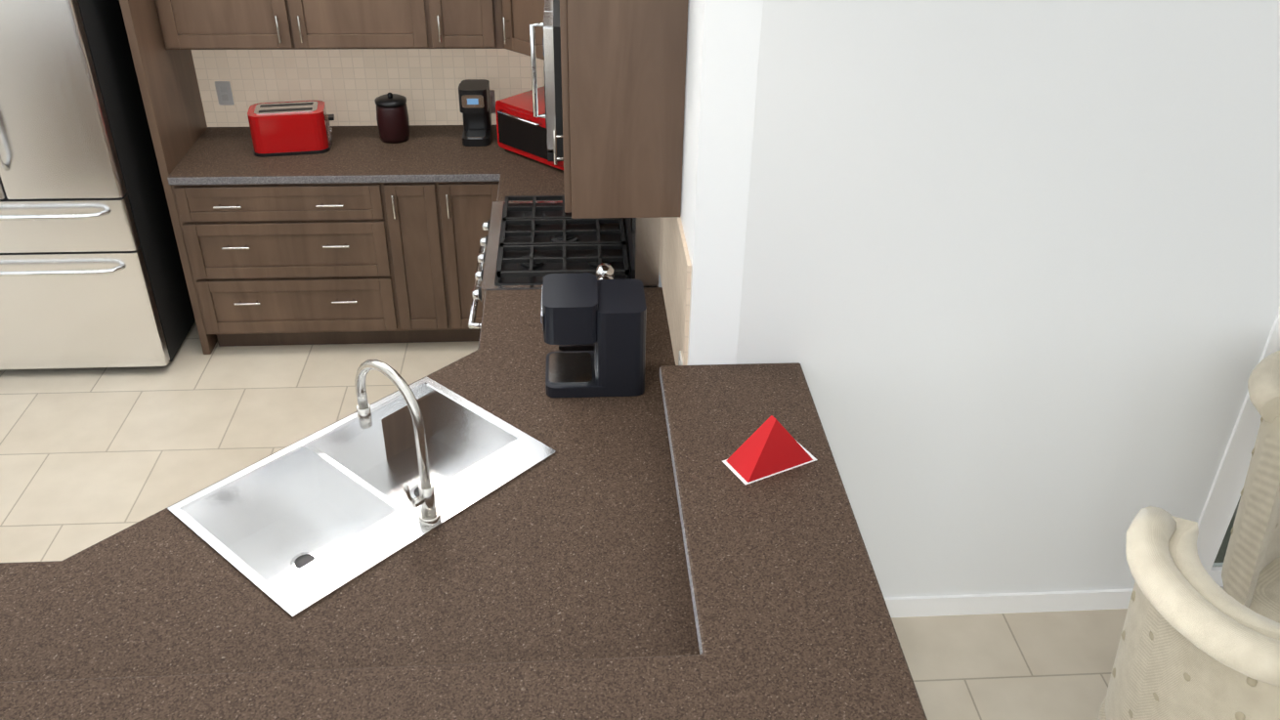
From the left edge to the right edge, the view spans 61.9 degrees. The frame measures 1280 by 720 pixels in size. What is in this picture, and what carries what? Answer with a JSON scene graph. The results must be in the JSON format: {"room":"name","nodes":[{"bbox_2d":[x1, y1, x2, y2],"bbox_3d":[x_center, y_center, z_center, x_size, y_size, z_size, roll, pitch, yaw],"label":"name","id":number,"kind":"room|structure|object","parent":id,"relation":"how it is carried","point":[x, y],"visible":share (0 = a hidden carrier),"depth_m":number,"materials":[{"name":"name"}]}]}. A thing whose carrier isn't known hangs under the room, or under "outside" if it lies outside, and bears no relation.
{"room":"kitchen","nodes":[
{"label":"kitchen","id":0,"kind":"room"},
{"bbox_2d":[148,0,410,54],"bbox_3d":[-1.455,-1.797,4.547,1.196,0.862,0.347,-1,32,-4],"label":"upper cabinet","id":1,"kind":"object","parent":0,"relation":"attached to","point":[181,26],"depth_m":4.57,"materials":[{"name":"brown wood"}]},
{"bbox_2d":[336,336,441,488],"bbox_3d":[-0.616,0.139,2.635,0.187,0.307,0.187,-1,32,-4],"label":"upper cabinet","id":2,"kind":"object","parent":0,"relation":"attached to","point":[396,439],"depth_m":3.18,"materials":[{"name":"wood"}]},
{"bbox_2d":[0,362,927,719],"bbox_3d":[-1.492,0.468,2.377,4.030,0.040,1.519,-1,32,-4],"label":"countertop","id":3,"kind":"structure","parent":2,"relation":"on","point":[598,558],"depth_m":2.48,"materials":[{"name":"brown stone"}]},
{"bbox_2d":[167,376,556,645],"bbox_3d":[-0.724,0.401,2.907,0.996,0.199,0.996,-1,32,-4],"label":"sink","id":4,"kind":"object","parent":3,"relation":"in","point":[323,528],"depth_m":2.81,"materials":[{"name":"silver metal"}]},
{"bbox_2d":[354,358,441,528],"bbox_3d":[-0.610,0.200,2.646,0.207,0.422,0.245,-1,32,-4],"label":"faucet","id":5,"kind":"object","parent":3,"relation":"on","point":[424,511],"depth_m":2.65,"materials":[{"name":"silver metal"}]},
{"bbox_2d":[722,415,817,484],"bbox_3d":[0.332,0.199,2.688,0.220,0.136,0.110,-16,36,-24],"label":"napkin","id":6,"kind":"object","parent":3,"relation":"on","point":[770,446],"visible":1,"depth_m":2.67,"materials":[{"name":"red paper"}]},
{"bbox_2d":[402,0,496,58],"bbox_3d":[-0.766,-1.799,4.569,0.439,0.862,0.395,-1,32,-4],"label":"upper cabinet","id":7,"kind":"object","parent":0,"relation":"attached to","point":[435,28],"depth_m":4.62,"materials":[{"name":"brown wood"}]},
{"bbox_2d":[0,321,1127,719],"bbox_3d":[-0.672,2.056,1.909,13.620,0.100,9.280,-1,32,-4],"label":"floor","id":8,"kind":"structure","parent":0,"point":[90,456],"depth_m":4.41,"materials":[{"name":"tile"}]},
{"bbox_2d":[0,0,195,369],"bbox_3d":[-2.664,-0.853,4.733,0.947,1.775,0.816,-1,32,-4],"label":"refrigerator","id":9,"kind":"object","parent":8,"relation":"on","point":[92,275],"visible":0.96,"depth_m":4.54,"materials":[{"name":"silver metal"}]},
{"bbox_2d":[171,211,410,293],"bbox_3d":[-1.581,-0.563,5.146,0.964,0.876,0.627,-1,32,-4],"label":"drawer","id":10,"kind":"object","parent":8,"relation":"on","point":[321,251],"depth_m":4.83,"materials":[{"name":"brown wood"}]},
{"bbox_2d":[162,125,558,214],"bbox_3d":[-1.018,-0.881,4.808,2.061,0.038,0.933,-1,32,-4],"label":"countertop","id":11,"kind":"structure","parent":10,"relation":"on","point":[221,173],"depth_m":4.72,"materials":[{"name":"brown stone"}]},
{"bbox_2d":[247,100,334,157],"bbox_3d":[-1.577,-1.058,4.858,0.369,0.190,0.198,-6,33,-10],"label":"toaster","id":12,"kind":"object","parent":11,"relation":"on","point":[288,128],"visible":1,"depth_m":4.79,"materials":[{"name":"red metal"}]},
{"bbox_2d":[374,92,409,143],"bbox_3d":[-1.149,-1.133,4.959,0.148,0.222,0.148,-1,32,-4],"label":"canister","id":13,"kind":"object","parent":11,"relation":"on","point":[392,119],"visible":1,"depth_m":4.91,"materials":[{"name":"red ceramic"}]},
{"bbox_2d":[458,79,492,146],"bbox_3d":[-0.765,-1.158,4.968,0.130,0.265,0.226,-1,32,-4],"label":"coffee maker","id":14,"kind":"object","parent":11,"relation":"on","point":[474,96],"visible":1,"depth_m":4.94,"materials":[{"name":"black plastic"}]},
{"bbox_2d":[495,85,563,170],"bbox_3d":[-0.400,-1.042,4.821,0.440,0.235,0.336,26,40,34],"label":"toaster oven","id":15,"kind":"object","parent":11,"relation":"on","point":[521,129],"visible":0.48,"depth_m":4.76,"materials":[{"name":"red metal"}]},
{"bbox_2d":[402,211,426,289],"bbox_3d":[-1.011,-0.576,5.181,0.297,0.876,0.627,-1,32,-4],"label":"base cabinet","id":16,"kind":"object","parent":8,"relation":"on","point":[411,220],"depth_m":4.87,"materials":[{"name":"brown wood"}]},
{"bbox_2d":[201,332,683,367],"bbox_3d":[-0.658,0.437,3.536,1.558,0.916,0.372,-1,32,-4],"label":"base cabinet","id":17,"kind":"object","parent":8,"relation":"on","point":[661,347],"depth_m":3.44,"materials":[{"name":"brown wood"}]},
{"bbox_2d":[188,285,672,343],"bbox_3d":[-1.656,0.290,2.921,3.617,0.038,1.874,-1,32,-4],"label":"countertop","id":18,"kind":"structure","parent":17,"relation":"on","point":[221,318],"depth_m":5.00,"materials":[{"name":"brown wood"}]},
{"bbox_2d":[558,262,614,351],"bbox_3d":[-0.158,-0.188,3.504,0.220,0.192,0.308,-1,32,-4],"label":"kettle","id":19,"kind":"object","parent":18,"relation":"on","point":[604,271],"visible":0.23,"depth_m":3.45,"materials":[{"name":"silver metal"}]},
{"bbox_2d":[541,272,646,397],"bbox_3d":[-0.140,-0.075,3.214,0.306,0.310,0.210,-1,32,-4],"label":"coffee maker","id":20,"kind":"object","parent":18,"relation":"on","point":[607,318],"visible":1,"depth_m":3.14,"materials":[{"name":"grey plastic"}]},
{"bbox_2d":[422,211,484,289],"bbox_3d":[-0.793,-0.567,5.172,0.368,0.876,0.679,-1,32,-4],"label":"base cabinet","id":21,"kind":"object","parent":8,"relation":"on","point":[450,239],"depth_m":4.87,"materials":[{"name":"brown wood"}]},
{"bbox_2d":[484,207,491,251],"bbox_3d":[-0.316,-0.350,4.839,0.679,0.876,0.320,-1,32,-4],"label":"base cabinet","id":22,"kind":"object","parent":8,"relation":"on","point":[488,210],"depth_m":4.80,"materials":[{"name":"brown wood"}]},
{"bbox_2d":[468,195,660,329],"bbox_3d":[-0.307,-0.187,4.289,0.692,1.185,0.763,-1,32,-4],"label":"range","id":23,"kind":"object","parent":8,"relation":"on","point":[529,244],"visible":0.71,"depth_m":4.00,"materials":[{"name":"black metal"}]},
{"bbox_2d":[668,300,676,332],"bbox_3d":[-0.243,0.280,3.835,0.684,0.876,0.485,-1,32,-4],"label":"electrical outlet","id":24,"kind":"object","parent":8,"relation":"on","point":[669,302],"depth_m":3.43,"materials":[{"name":"beige plastic"}]},
{"bbox_2d":[1097,506,1279,719],"bbox_3d":[1.443,0.913,2.619,0.738,1.141,0.608,-1,32,-4],"label":"tufted chair","id":25,"kind":"object","parent":8,"relation":"on","point":[1197,642],"visible":1,"depth_m":2.30,"materials":[{"name":"beige fabric"}]},
{"bbox_2d":[1221,350,1279,623],"bbox_3d":[2.037,0.619,3.104,0.723,1.141,0.776,-1,32,-4],"label":"tufted chair","id":26,"kind":"object","parent":8,"relation":"on","point":[1251,573],"visible":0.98,"depth_m":3.01,"materials":[{"name":"beige fabric"}]},
{"bbox_2d":[658,0,763,365],"bbox_3d":[0.140,-1.047,3.897,0.140,3.070,2.449,-1,32,-4],"label":"wall","id":27,"kind":"structure","parent":0,"point":[723,38],"depth_m":2.83,"materials":[{"name":"white paint"}]},
{"bbox_2d":[186,28,691,403],"bbox_3d":[-0.967,-0.692,4.040,2.061,0.458,2.445,-1,32,-4],"label":"backsplash","id":28,"kind":"structure","parent":27,"relation":"attached to","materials":[{"name":"tile"}]},
{"bbox_2d":[492,0,544,78],"bbox_3d":[-0.288,-1.735,4.478,0.607,0.862,0.677,-1,32,-4],"label":"upper cabinet","id":29,"kind":"object","parent":27,"relation":"attached to","point":[512,20],"depth_m":4.60,"materials":[{"name":"brown wood"}]},
{"bbox_2d":[558,0,688,222],"bbox_3d":[-0.057,-0.892,3.140,0.347,0.862,0.384,-1,32,-4],"label":"upper cabinet","id":30,"kind":"object","parent":27,"relation":"attached to","point":[623,62],"depth_m":3.03,"materials":[{"name":"brown wood"}]},
{"bbox_2d":[529,0,563,161],"bbox_3d":[-0.161,-1.042,3.721,0.424,0.436,0.760,-1,32,-4],"label":"microwave","id":31,"kind":"object","parent":30,"relation":"attached to","point":[552,115],"visible":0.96,"depth_m":3.41,"materials":[{"name":"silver metal"}]},
{"bbox_2d":[735,0,1279,597],"bbox_3d":[3.147,-0.499,3.102,5.740,3.070,0.140,-1,32,-4],"label":"wall","id":32,"kind":"structure","parent":0,"point":[1011,289],"depth_m":3.00,"materials":[{"name":"white paint"}]},
{"bbox_2d":[884,589,1132,617],"bbox_3d":[1.066,0.851,3.703,1.600,0.085,0.012,-1,32,-4],"label":"baseboard","id":33,"kind":"structure","parent":32,"relation":"attached to","point":[1002,603],"depth_m":3.68,"materials":[{"name":"white wood"}]},
{"bbox_2d":[1196,307,1279,589],"bbox_3d":[3.530,-0.065,3.390,3.320,2.040,0.142,-1,32,-4],"label":"door frame","id":34,"kind":"structure","parent":32,"relation":"attached to","point":[1216,520],"depth_m":3.50,"materials":[{"name":"white"}]}
]}

